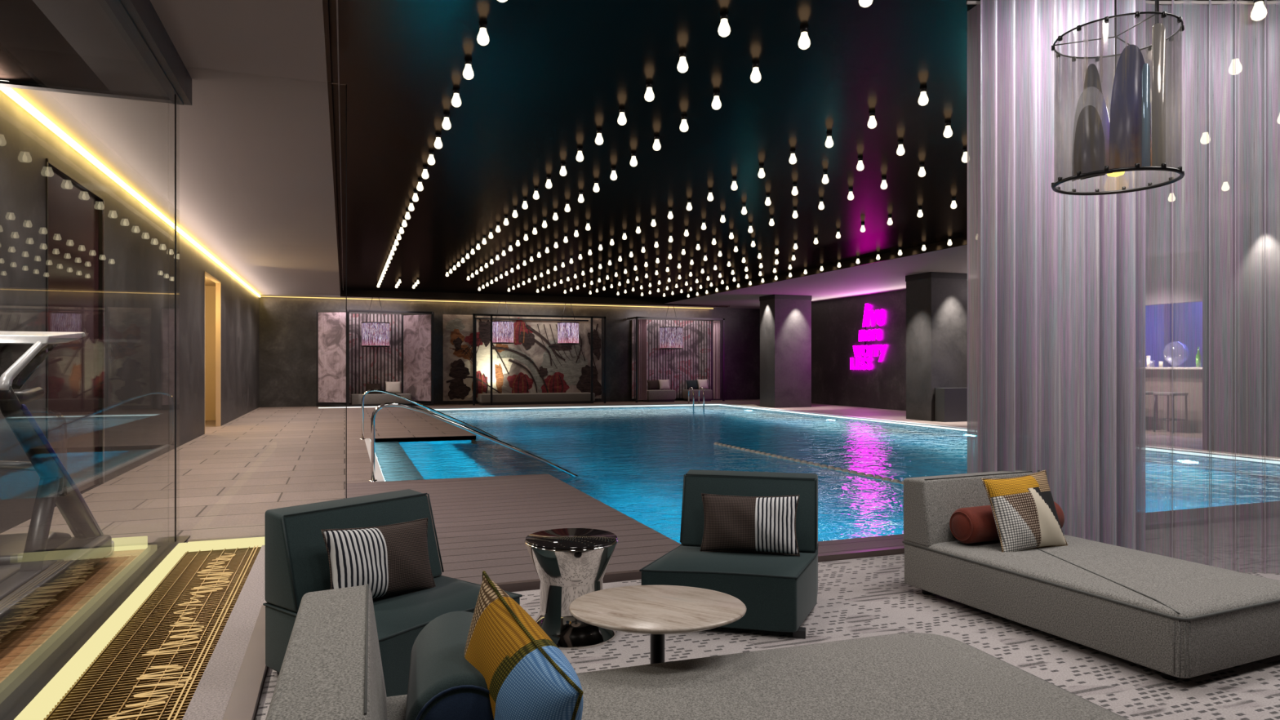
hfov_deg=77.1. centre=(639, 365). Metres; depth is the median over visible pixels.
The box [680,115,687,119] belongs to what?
socket
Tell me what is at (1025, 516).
throw pillow
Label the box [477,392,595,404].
bench
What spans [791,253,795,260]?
bulb
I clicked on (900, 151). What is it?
bulb
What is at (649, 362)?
wall panel
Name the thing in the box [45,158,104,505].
door
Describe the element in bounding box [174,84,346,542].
window
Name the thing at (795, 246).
bulb
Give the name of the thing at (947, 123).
socket
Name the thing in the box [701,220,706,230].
bulb
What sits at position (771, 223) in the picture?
bulb
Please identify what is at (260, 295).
light
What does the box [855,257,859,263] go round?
bulb
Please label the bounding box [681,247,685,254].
bulb
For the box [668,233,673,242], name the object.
bulb
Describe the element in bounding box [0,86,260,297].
light
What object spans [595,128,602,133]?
socket
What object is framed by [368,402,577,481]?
pool handrail
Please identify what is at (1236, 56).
socket
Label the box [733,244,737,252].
bulb
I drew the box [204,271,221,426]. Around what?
door frame
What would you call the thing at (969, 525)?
bolster
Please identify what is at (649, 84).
socket
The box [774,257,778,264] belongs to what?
bulb
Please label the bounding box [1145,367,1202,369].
countertop
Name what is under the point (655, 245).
bulb
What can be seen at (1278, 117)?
bulb
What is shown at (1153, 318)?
wall
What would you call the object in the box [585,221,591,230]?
bulb
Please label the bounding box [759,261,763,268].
bulb
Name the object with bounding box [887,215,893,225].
bulb
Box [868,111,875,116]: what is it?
socket
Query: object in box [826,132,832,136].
socket
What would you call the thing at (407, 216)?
bulb
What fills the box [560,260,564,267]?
bulb
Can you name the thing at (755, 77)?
bulb
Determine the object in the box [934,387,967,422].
plinth
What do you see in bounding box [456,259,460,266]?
bulb
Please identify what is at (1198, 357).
bottle
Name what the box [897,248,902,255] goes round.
bulb
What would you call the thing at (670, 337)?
pendant lamp
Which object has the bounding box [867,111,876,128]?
bulb
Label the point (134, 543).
light strip
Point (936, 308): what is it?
column
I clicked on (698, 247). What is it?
bulb
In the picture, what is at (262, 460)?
tiles
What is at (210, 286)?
wall
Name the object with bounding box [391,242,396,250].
bulb
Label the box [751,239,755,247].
bulb
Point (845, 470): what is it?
lane rope
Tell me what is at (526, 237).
bulb
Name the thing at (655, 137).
socket
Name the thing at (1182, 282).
ceiling
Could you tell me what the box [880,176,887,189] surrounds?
bulb
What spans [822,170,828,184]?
bulb
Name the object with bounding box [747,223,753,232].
bulb
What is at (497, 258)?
bulb
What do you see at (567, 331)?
pendant lamp
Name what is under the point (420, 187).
bulb
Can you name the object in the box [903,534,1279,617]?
seat cushion
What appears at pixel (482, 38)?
bulb
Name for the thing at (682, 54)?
socket
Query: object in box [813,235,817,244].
bulb
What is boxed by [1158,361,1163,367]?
drinking glass
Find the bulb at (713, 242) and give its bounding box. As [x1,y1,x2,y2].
[711,236,716,244]
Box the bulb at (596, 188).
[592,179,599,192]
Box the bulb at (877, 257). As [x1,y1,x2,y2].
[875,252,879,259]
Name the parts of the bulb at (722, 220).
bulb glass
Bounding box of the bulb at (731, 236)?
[728,230,733,239]
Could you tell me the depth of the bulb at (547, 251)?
15.64 m
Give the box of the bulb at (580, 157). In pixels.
[576,146,583,161]
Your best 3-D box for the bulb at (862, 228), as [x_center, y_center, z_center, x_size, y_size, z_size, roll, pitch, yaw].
[3.665,-2.270,13.208,0.086,0.150,0.086,0,0,-20]
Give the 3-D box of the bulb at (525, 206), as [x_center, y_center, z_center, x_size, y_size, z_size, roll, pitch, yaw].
[-1.614,-2.270,11.266,0.086,0.150,0.086,0,0,-20]
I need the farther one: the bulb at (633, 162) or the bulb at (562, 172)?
the bulb at (562, 172)
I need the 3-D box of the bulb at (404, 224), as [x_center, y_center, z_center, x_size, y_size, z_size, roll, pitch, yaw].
[-3.732,-2.270,12.724,0.086,0.150,0.082,0,0,-20]
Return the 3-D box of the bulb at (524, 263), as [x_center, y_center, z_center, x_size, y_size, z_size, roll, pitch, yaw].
[-2.536,-2.270,17.639,0.086,0.150,0.082,0,0,-20]
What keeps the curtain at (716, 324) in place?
hanging from the wall panel at (649, 362)
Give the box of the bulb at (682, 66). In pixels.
[676,50,688,72]
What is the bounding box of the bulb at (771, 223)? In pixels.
[768,216,774,226]
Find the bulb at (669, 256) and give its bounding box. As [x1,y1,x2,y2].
[667,251,671,259]
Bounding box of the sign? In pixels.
[849,303,887,369]
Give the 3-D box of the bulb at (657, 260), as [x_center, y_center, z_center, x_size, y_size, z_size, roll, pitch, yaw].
[0.378,-2.270,17.219,0.086,0.150,0.082,0,0,-20]
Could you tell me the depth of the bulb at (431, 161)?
8.76 m
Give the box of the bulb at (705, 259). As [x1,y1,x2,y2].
[703,253,707,261]
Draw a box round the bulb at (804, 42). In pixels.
[798,25,810,49]
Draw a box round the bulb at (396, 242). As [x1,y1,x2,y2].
[394,237,399,245]
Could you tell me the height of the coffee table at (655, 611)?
0.484 m
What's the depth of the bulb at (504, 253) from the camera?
16.05 m
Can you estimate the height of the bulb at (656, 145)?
0.150 m
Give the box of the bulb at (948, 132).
[942,120,952,137]
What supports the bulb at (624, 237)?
attached to the ceiling at (549, 74)
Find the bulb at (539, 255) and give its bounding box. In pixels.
[537,249,541,257]
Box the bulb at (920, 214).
[916,207,923,217]
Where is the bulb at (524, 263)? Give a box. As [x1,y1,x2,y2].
[522,258,526,266]
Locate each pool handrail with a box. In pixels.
[360,389,497,439]
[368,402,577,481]
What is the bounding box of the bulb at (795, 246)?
[793,241,797,249]
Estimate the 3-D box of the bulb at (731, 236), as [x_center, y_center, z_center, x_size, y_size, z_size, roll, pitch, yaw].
[1.587,-2.270,13.935,0.086,0.150,0.086,0,0,-20]
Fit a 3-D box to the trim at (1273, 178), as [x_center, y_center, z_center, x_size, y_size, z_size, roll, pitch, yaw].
[1.966,-2.248,13.590,13.325,0.195,29.150,0,0,-20]
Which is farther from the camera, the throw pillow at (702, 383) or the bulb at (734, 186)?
the throw pillow at (702, 383)
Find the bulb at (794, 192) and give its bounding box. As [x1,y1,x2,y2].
[791,183,798,195]
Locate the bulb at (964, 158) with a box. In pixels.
[961,147,967,162]
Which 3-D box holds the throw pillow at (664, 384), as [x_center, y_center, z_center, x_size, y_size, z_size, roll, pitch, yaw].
[0.882,0.680,29.115,0.420,0.376,0.193,0,0,-20]
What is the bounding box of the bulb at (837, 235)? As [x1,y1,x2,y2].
[835,229,840,238]
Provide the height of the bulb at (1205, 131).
0.150 m
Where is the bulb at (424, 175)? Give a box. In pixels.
[421,165,428,178]
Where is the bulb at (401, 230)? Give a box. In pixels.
[399,224,404,234]
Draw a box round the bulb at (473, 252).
[470,246,475,254]
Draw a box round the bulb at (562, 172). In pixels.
[559,162,566,176]
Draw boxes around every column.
[760,298,811,408]
[906,277,967,421]
[1202,220,1279,457]
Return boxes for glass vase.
[1162,341,1188,367]
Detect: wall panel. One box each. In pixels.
[315,309,434,408]
[626,316,724,402]
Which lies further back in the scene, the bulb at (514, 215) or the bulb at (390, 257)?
the bulb at (390, 257)
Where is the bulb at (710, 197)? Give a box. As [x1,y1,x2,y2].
[706,189,713,201]
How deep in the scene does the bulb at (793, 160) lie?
8.72 m
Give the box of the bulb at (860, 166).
[856,156,864,170]
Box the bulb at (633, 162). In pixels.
[630,151,637,166]
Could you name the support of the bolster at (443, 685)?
on the daybed at (331, 668)
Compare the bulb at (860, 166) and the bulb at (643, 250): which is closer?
the bulb at (860, 166)
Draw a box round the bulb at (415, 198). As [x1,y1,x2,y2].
[412,190,418,201]
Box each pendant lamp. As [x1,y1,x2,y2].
[361,297,390,346]
[492,300,514,343]
[556,302,579,344]
[659,306,683,349]
[1051,0,1184,195]
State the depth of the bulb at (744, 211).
11.64 m
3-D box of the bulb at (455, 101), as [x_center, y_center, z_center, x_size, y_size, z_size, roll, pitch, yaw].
[-1.557,-2.270,6.811,0.086,0.150,0.086,0,0,-20]
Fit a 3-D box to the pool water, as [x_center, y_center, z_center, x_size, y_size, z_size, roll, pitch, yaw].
[0.663,1.355,16.184,11.580,0.001,19.680,0,0,-20]
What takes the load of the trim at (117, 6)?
attached to the wall at (140, 245)
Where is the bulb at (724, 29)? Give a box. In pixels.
[717,12,730,37]
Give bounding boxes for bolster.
[404,611,493,719]
[949,501,1064,543]
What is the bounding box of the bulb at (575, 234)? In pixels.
[573,227,578,236]
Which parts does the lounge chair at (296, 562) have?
backrest, seat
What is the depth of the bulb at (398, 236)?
14.02 m
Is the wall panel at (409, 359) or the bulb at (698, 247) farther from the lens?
the wall panel at (409, 359)
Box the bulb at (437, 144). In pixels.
[434,133,442,149]
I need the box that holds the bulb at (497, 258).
[495,253,499,260]
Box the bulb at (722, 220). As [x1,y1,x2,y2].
[720,212,725,222]
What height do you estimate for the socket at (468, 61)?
0.038 m
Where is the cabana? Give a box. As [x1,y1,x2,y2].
[472,313,605,405]
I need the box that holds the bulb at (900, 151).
[896,140,905,155]
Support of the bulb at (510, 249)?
attached to the ceiling at (549, 74)
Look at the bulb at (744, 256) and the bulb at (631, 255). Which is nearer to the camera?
the bulb at (631, 255)
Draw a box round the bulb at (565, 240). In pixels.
[563,234,568,243]
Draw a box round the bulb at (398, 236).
[395,231,401,239]
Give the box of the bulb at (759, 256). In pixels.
[757,251,761,258]
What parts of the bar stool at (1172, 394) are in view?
leg, leg, seat, leg, leg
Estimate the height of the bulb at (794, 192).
0.150 m
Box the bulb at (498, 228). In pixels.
[495,222,500,232]
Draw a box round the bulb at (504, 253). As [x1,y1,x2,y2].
[501,248,506,256]
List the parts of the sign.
rail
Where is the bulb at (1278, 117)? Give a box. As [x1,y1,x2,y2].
[1276,107,1279,124]
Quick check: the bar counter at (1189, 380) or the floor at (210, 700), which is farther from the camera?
the bar counter at (1189, 380)
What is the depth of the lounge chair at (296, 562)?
3.43 m
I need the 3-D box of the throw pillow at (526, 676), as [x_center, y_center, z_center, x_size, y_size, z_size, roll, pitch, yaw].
[-0.305,0.838,2.037,0.228,0.590,0.610,0,0,-37]
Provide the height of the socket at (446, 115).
0.038 m
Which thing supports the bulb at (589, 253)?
attached to the ceiling at (549, 74)
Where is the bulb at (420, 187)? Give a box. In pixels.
[416,178,423,191]
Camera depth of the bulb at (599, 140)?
7.96 m
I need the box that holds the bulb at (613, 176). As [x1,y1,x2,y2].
[609,167,617,180]
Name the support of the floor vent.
in the floor at (210, 700)
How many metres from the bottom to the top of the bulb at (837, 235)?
0.150 m
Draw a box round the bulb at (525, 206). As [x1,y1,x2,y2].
[521,198,528,208]
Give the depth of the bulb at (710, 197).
10.69 m
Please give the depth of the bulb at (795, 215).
11.94 m
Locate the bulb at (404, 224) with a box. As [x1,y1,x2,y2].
[401,217,407,226]
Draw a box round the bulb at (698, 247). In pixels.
[696,241,700,249]
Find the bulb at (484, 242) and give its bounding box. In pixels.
[481,235,486,244]
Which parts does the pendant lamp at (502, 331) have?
lamp shade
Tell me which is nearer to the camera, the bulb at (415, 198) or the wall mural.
the bulb at (415, 198)
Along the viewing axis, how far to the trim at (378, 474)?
16.86 m
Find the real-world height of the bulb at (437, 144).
0.150 m
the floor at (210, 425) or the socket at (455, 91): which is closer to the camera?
the socket at (455, 91)
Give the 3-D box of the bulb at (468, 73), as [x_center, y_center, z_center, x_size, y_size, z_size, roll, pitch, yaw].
[-1.316,-2.270,6.154,0.086,0.150,0.086,0,0,-20]
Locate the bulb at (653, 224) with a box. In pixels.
[650,217,656,226]
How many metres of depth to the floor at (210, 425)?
17.40 m
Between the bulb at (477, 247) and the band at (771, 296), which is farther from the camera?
the band at (771, 296)
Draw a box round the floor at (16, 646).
[0,549,145,683]
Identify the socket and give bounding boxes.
[435,133,441,137]
[443,112,449,118]
[453,88,459,94]
[464,57,472,65]
[478,21,487,29]
[577,146,582,151]
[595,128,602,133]
[618,107,625,112]
[645,81,653,87]
[653,134,659,139]
[678,50,686,57]
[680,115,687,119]
[713,90,719,96]
[720,12,728,20]
[751,62,759,68]
[790,149,795,154]
[800,25,808,33]
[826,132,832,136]
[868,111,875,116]
[897,140,903,145]
[920,86,927,93]
[944,120,951,125]
[1201,128,1208,133]
[1230,53,1239,60]
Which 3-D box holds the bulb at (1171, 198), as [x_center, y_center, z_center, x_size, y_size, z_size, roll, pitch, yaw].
[7.117,-2.270,10.748,0.086,0.150,0.086,0,0,-20]
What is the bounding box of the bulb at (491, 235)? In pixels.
[488,230,493,239]
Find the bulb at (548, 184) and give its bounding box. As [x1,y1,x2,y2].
[545,176,551,188]
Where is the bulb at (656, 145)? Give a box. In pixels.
[653,134,661,151]
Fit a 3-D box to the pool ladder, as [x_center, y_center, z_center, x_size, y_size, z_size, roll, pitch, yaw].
[1.910,1.508,27.247,0.426,1.584,0.464,0,0,-20]
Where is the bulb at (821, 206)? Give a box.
[817,198,824,209]
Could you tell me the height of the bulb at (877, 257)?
0.150 m
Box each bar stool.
[1145,391,1158,430]
[1152,391,1188,433]
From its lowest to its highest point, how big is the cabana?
2.980 m
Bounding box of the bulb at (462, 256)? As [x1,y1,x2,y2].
[461,255,465,262]
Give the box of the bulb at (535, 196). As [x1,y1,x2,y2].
[533,187,539,199]
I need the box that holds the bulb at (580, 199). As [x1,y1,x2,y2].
[577,191,584,203]
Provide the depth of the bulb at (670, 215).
12.00 m
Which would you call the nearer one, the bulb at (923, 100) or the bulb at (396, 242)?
the bulb at (923, 100)
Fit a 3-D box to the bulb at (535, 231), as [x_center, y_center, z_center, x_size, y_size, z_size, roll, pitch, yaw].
[-1.762,-2.270,13.449,0.086,0.150,0.082,0,0,-20]
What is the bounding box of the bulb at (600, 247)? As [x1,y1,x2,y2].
[598,242,602,250]
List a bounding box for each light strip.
[13,542,186,719]
[111,535,147,551]
[186,537,264,551]
[426,404,719,410]
[719,404,1279,464]
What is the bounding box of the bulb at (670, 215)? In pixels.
[667,208,673,219]
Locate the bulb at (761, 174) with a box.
[757,164,764,177]
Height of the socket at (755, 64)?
0.038 m
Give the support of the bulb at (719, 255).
attached to the ceiling at (549, 74)
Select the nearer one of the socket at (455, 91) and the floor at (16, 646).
the floor at (16, 646)
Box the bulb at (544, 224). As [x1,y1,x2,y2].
[542,217,546,227]
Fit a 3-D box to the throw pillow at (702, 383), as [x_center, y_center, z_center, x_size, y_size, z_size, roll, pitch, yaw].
[2.327,0.680,29.647,0.420,0.376,0.193,0,0,-20]
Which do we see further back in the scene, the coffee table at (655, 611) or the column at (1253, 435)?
the column at (1253, 435)
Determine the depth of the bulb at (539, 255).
16.30 m
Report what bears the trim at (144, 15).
attached to the wall at (140, 245)
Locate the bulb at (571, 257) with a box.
[569,256,573,263]
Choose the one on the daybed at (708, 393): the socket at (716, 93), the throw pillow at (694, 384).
the throw pillow at (694, 384)
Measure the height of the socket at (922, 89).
0.038 m
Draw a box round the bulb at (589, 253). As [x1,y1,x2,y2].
[587,247,591,255]
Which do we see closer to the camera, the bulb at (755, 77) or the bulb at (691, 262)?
the bulb at (755, 77)
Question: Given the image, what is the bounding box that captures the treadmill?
[0,331,114,639]
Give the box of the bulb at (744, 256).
[742,255,745,262]
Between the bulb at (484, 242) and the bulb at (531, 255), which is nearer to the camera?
the bulb at (484, 242)
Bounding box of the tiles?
[0,399,1279,542]
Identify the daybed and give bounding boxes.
[265,583,1128,719]
[351,393,411,404]
[643,389,675,402]
[682,389,711,401]
[902,470,1279,680]
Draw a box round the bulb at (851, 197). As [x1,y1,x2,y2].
[847,188,853,199]
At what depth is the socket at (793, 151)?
8.72 m
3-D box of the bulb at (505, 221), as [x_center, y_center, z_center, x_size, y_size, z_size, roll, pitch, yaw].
[-2.097,-2.270,12.579,0.086,0.150,0.086,0,0,-20]
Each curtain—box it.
[637,319,646,399]
[712,320,719,399]
[965,0,1279,573]
[967,0,1145,551]
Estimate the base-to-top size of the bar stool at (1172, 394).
0.780 m
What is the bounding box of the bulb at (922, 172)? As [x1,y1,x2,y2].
[918,163,925,177]
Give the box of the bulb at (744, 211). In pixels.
[741,204,746,214]
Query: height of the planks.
0.300 m
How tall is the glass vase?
0.520 m
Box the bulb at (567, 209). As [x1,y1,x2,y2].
[564,201,570,212]
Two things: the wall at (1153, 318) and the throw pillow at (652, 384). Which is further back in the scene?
the throw pillow at (652, 384)
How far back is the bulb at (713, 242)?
14.57 m
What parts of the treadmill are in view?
foot rail, console arm, motor, upright trim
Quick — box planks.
[344,473,1279,584]
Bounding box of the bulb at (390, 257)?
[388,252,392,259]
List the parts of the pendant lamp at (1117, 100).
white panel, slate panel, bulb, violet panel, cyan panel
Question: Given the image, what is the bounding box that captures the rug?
[255,516,1279,719]
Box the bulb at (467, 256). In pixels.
[465,251,469,258]
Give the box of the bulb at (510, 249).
[508,243,512,251]
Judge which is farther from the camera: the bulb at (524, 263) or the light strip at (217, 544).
the bulb at (524, 263)
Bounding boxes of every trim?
[0,0,191,105]
[0,534,264,719]
[105,0,183,105]
[322,0,1279,306]
[336,0,342,272]
[364,403,1279,481]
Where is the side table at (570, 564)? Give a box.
[524,528,617,649]
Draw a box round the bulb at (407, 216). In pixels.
[404,208,410,219]
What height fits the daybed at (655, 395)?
0.420 m
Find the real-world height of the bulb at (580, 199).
0.150 m
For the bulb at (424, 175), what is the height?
0.150 m
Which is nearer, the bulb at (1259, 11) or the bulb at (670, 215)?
the bulb at (1259, 11)
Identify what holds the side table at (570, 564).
on the rug
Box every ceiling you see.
[0,0,168,97]
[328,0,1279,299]
[1145,251,1202,306]
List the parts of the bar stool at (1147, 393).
seat, leg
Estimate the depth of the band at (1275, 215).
11.87 m
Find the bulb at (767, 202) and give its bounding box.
[764,194,771,205]
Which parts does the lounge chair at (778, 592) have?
seat, backrest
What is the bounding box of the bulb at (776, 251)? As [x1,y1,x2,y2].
[774,246,778,254]
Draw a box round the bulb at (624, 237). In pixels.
[622,231,626,239]
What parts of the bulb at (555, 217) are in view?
bulb glass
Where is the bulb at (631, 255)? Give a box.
[629,249,633,257]
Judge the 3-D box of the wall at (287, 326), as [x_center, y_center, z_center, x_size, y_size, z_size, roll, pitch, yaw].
[-1.947,-0.550,28.825,21.750,3.700,0.250,0,0,-20]
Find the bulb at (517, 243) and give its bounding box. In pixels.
[515,237,519,246]
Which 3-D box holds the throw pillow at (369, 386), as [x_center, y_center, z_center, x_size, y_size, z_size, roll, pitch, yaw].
[-8.548,0.730,25.784,0.500,0.338,0.185,0,0,-20]
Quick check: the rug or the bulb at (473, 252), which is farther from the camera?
the bulb at (473, 252)
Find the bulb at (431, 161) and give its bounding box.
[426,150,435,164]
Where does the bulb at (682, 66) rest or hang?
attached to the ceiling at (549, 74)
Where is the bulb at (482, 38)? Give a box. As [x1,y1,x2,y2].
[476,21,488,45]
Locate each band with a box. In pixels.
[759,294,812,301]
[905,271,967,281]
[1200,210,1279,232]
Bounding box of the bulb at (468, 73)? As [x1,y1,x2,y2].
[462,57,474,79]
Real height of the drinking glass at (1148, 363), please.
0.240 m
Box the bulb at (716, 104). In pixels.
[711,90,721,110]
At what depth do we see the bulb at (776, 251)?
15.81 m
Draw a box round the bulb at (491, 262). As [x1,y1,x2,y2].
[489,257,493,264]
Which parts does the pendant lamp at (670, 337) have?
lamp shade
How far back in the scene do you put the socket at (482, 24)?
5.47 m
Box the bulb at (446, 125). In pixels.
[441,112,451,129]
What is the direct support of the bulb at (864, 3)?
attached to the ceiling at (549, 74)
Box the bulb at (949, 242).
[946,237,952,245]
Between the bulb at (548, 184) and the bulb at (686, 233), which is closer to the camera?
the bulb at (548, 184)
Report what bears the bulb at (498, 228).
attached to the ceiling at (549, 74)
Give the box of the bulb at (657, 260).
[655,256,659,263]
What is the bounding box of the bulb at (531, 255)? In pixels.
[529,254,533,262]
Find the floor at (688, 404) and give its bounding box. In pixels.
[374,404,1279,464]
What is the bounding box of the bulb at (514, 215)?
[511,207,517,217]
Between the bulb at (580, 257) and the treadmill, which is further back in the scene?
the bulb at (580, 257)
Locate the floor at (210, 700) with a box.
[182,545,266,719]
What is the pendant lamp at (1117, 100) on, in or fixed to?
hanging from the ceiling at (549, 74)
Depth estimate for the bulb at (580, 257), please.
16.60 m
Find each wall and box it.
[0,89,258,533]
[204,276,215,420]
[258,295,759,407]
[811,289,906,410]
[1145,304,1164,367]
[1164,302,1202,367]
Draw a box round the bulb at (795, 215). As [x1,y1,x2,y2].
[792,208,798,218]
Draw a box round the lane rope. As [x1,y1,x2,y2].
[713,442,903,484]
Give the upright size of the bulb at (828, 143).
0.150 m
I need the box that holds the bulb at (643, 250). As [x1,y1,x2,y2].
[640,244,645,253]
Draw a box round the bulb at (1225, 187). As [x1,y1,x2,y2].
[1221,178,1229,191]
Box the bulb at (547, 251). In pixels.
[545,245,549,253]
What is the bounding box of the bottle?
[1195,346,1201,367]
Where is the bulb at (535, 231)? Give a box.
[532,225,537,234]
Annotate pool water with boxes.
[374,405,1279,543]
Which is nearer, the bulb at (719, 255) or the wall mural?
the bulb at (719, 255)
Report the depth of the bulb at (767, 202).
10.99 m
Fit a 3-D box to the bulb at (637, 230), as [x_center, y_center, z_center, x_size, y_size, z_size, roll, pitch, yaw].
[-0.028,-2.270,13.341,0.086,0.150,0.086,0,0,-20]
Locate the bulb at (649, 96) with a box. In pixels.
[644,81,654,102]
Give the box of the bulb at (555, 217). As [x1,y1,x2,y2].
[552,209,558,220]
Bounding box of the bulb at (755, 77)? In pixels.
[750,62,761,83]
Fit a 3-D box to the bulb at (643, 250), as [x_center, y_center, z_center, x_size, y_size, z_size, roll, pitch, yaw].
[0.064,-2.270,15.612,0.086,0.150,0.082,0,0,-20]
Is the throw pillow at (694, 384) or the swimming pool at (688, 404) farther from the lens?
the throw pillow at (694, 384)
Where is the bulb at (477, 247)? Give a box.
[475,241,480,249]
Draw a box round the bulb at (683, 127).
[679,115,688,132]
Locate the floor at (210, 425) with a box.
[204,420,219,433]
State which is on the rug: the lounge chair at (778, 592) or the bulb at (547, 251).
the lounge chair at (778, 592)
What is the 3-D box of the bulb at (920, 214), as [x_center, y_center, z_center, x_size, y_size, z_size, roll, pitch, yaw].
[4.149,-2.270,11.894,0.086,0.150,0.086,0,0,-20]
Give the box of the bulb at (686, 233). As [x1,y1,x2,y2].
[684,227,688,236]
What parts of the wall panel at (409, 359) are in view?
screen panel, panel, screen panel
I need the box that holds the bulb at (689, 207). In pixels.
[686,200,692,210]
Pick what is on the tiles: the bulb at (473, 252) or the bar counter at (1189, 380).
the bar counter at (1189, 380)
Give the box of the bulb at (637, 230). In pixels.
[635,224,640,233]
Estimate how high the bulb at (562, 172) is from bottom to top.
0.150 m
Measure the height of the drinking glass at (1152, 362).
0.140 m
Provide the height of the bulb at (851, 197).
0.150 m
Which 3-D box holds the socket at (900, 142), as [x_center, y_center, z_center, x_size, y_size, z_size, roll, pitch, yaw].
[2.722,-2.326,8.386,0.060,0.038,0.060,0,0,-20]
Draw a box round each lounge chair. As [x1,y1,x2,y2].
[262,488,522,697]
[639,469,818,639]
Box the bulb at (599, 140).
[595,128,603,145]
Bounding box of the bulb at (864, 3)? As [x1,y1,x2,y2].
[858,0,872,7]
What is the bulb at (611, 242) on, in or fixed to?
attached to the ceiling at (549, 74)
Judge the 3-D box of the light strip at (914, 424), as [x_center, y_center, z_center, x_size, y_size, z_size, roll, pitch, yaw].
[6.090,1.327,18.181,0.010,0.037,19.680,0,0,-20]
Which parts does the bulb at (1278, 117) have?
bulb glass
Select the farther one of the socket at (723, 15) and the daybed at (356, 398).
the daybed at (356, 398)
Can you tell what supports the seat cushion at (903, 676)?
on the daybed at (331, 668)
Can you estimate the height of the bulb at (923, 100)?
0.150 m
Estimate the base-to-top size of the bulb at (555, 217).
0.150 m
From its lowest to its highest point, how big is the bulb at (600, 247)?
0.150 m
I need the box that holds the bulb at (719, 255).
[717,248,722,257]
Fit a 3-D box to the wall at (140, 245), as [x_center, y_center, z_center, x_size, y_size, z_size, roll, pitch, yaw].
[-6.889,-0.450,11.371,0.080,3.500,29.100,0,0,-20]
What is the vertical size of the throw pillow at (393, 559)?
0.356 m
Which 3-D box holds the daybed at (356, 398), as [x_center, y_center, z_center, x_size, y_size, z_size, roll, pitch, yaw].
[-8.284,1.100,25.705,1.800,0.400,0.730,0,0,-20]
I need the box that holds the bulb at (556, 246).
[553,240,558,248]
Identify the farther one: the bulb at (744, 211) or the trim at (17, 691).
the bulb at (744, 211)
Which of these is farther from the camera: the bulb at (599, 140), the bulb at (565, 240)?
the bulb at (565, 240)
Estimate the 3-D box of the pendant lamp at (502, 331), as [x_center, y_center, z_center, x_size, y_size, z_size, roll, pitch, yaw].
[-4.549,-1.468,26.616,0.756,1.467,0.756,0,0,-20]
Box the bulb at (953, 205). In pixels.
[950,197,956,208]
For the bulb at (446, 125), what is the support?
attached to the ceiling at (549, 74)
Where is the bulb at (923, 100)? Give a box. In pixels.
[918,86,928,106]
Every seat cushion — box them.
[386,632,1127,719]
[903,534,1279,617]
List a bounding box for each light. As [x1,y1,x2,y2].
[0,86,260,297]
[260,295,713,308]
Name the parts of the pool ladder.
rail, rail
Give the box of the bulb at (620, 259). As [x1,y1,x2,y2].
[617,253,622,261]
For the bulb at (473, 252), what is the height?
0.150 m
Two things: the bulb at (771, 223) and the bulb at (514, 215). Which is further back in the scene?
the bulb at (771, 223)
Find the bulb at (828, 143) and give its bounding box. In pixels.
[825,132,833,147]
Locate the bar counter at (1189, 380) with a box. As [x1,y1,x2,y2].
[1145,367,1202,432]
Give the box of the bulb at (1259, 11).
[1250,0,1266,21]
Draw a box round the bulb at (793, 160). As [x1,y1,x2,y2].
[788,149,796,164]
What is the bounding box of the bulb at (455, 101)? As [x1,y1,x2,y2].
[451,88,461,106]
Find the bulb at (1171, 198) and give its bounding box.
[1168,190,1175,201]
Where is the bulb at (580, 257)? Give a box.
[577,252,582,259]
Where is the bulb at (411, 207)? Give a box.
[408,200,414,211]
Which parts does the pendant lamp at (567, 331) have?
lamp shade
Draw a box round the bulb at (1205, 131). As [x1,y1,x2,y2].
[1200,128,1210,144]
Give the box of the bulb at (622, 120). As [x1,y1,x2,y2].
[617,107,626,125]
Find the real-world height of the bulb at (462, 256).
0.150 m
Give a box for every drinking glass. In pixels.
[1146,355,1151,367]
[1150,360,1155,367]
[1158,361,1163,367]
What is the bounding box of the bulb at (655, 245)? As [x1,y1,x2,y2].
[653,239,658,248]
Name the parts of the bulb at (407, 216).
bulb glass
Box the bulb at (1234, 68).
[1228,53,1242,75]
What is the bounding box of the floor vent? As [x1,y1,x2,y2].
[43,545,261,719]
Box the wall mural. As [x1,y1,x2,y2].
[443,314,601,400]
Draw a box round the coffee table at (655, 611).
[568,585,746,663]
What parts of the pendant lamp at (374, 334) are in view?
lamp shade, cord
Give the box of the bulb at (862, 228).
[860,222,865,232]
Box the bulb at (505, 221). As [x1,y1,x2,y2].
[503,215,508,225]
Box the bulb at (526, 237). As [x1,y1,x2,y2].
[523,231,528,240]
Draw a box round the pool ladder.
[688,386,704,405]
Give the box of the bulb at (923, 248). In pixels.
[921,242,926,250]
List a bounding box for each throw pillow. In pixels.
[320,517,435,599]
[365,382,382,393]
[385,381,401,393]
[464,570,583,719]
[647,380,662,390]
[658,379,670,389]
[685,379,698,389]
[697,378,708,389]
[700,493,799,556]
[981,470,1067,552]
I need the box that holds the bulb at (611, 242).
[609,236,613,245]
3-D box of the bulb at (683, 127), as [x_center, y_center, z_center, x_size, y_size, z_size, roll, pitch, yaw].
[0.413,-2.270,7.536,0.086,0.150,0.086,0,0,-20]
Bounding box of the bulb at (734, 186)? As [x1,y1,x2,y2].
[730,177,737,190]
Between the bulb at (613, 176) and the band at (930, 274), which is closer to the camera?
the bulb at (613, 176)
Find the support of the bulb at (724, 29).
attached to the ceiling at (549, 74)
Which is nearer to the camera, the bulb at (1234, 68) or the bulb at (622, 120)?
the bulb at (1234, 68)
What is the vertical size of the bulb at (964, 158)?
0.150 m
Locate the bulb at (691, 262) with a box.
[689,257,693,265]

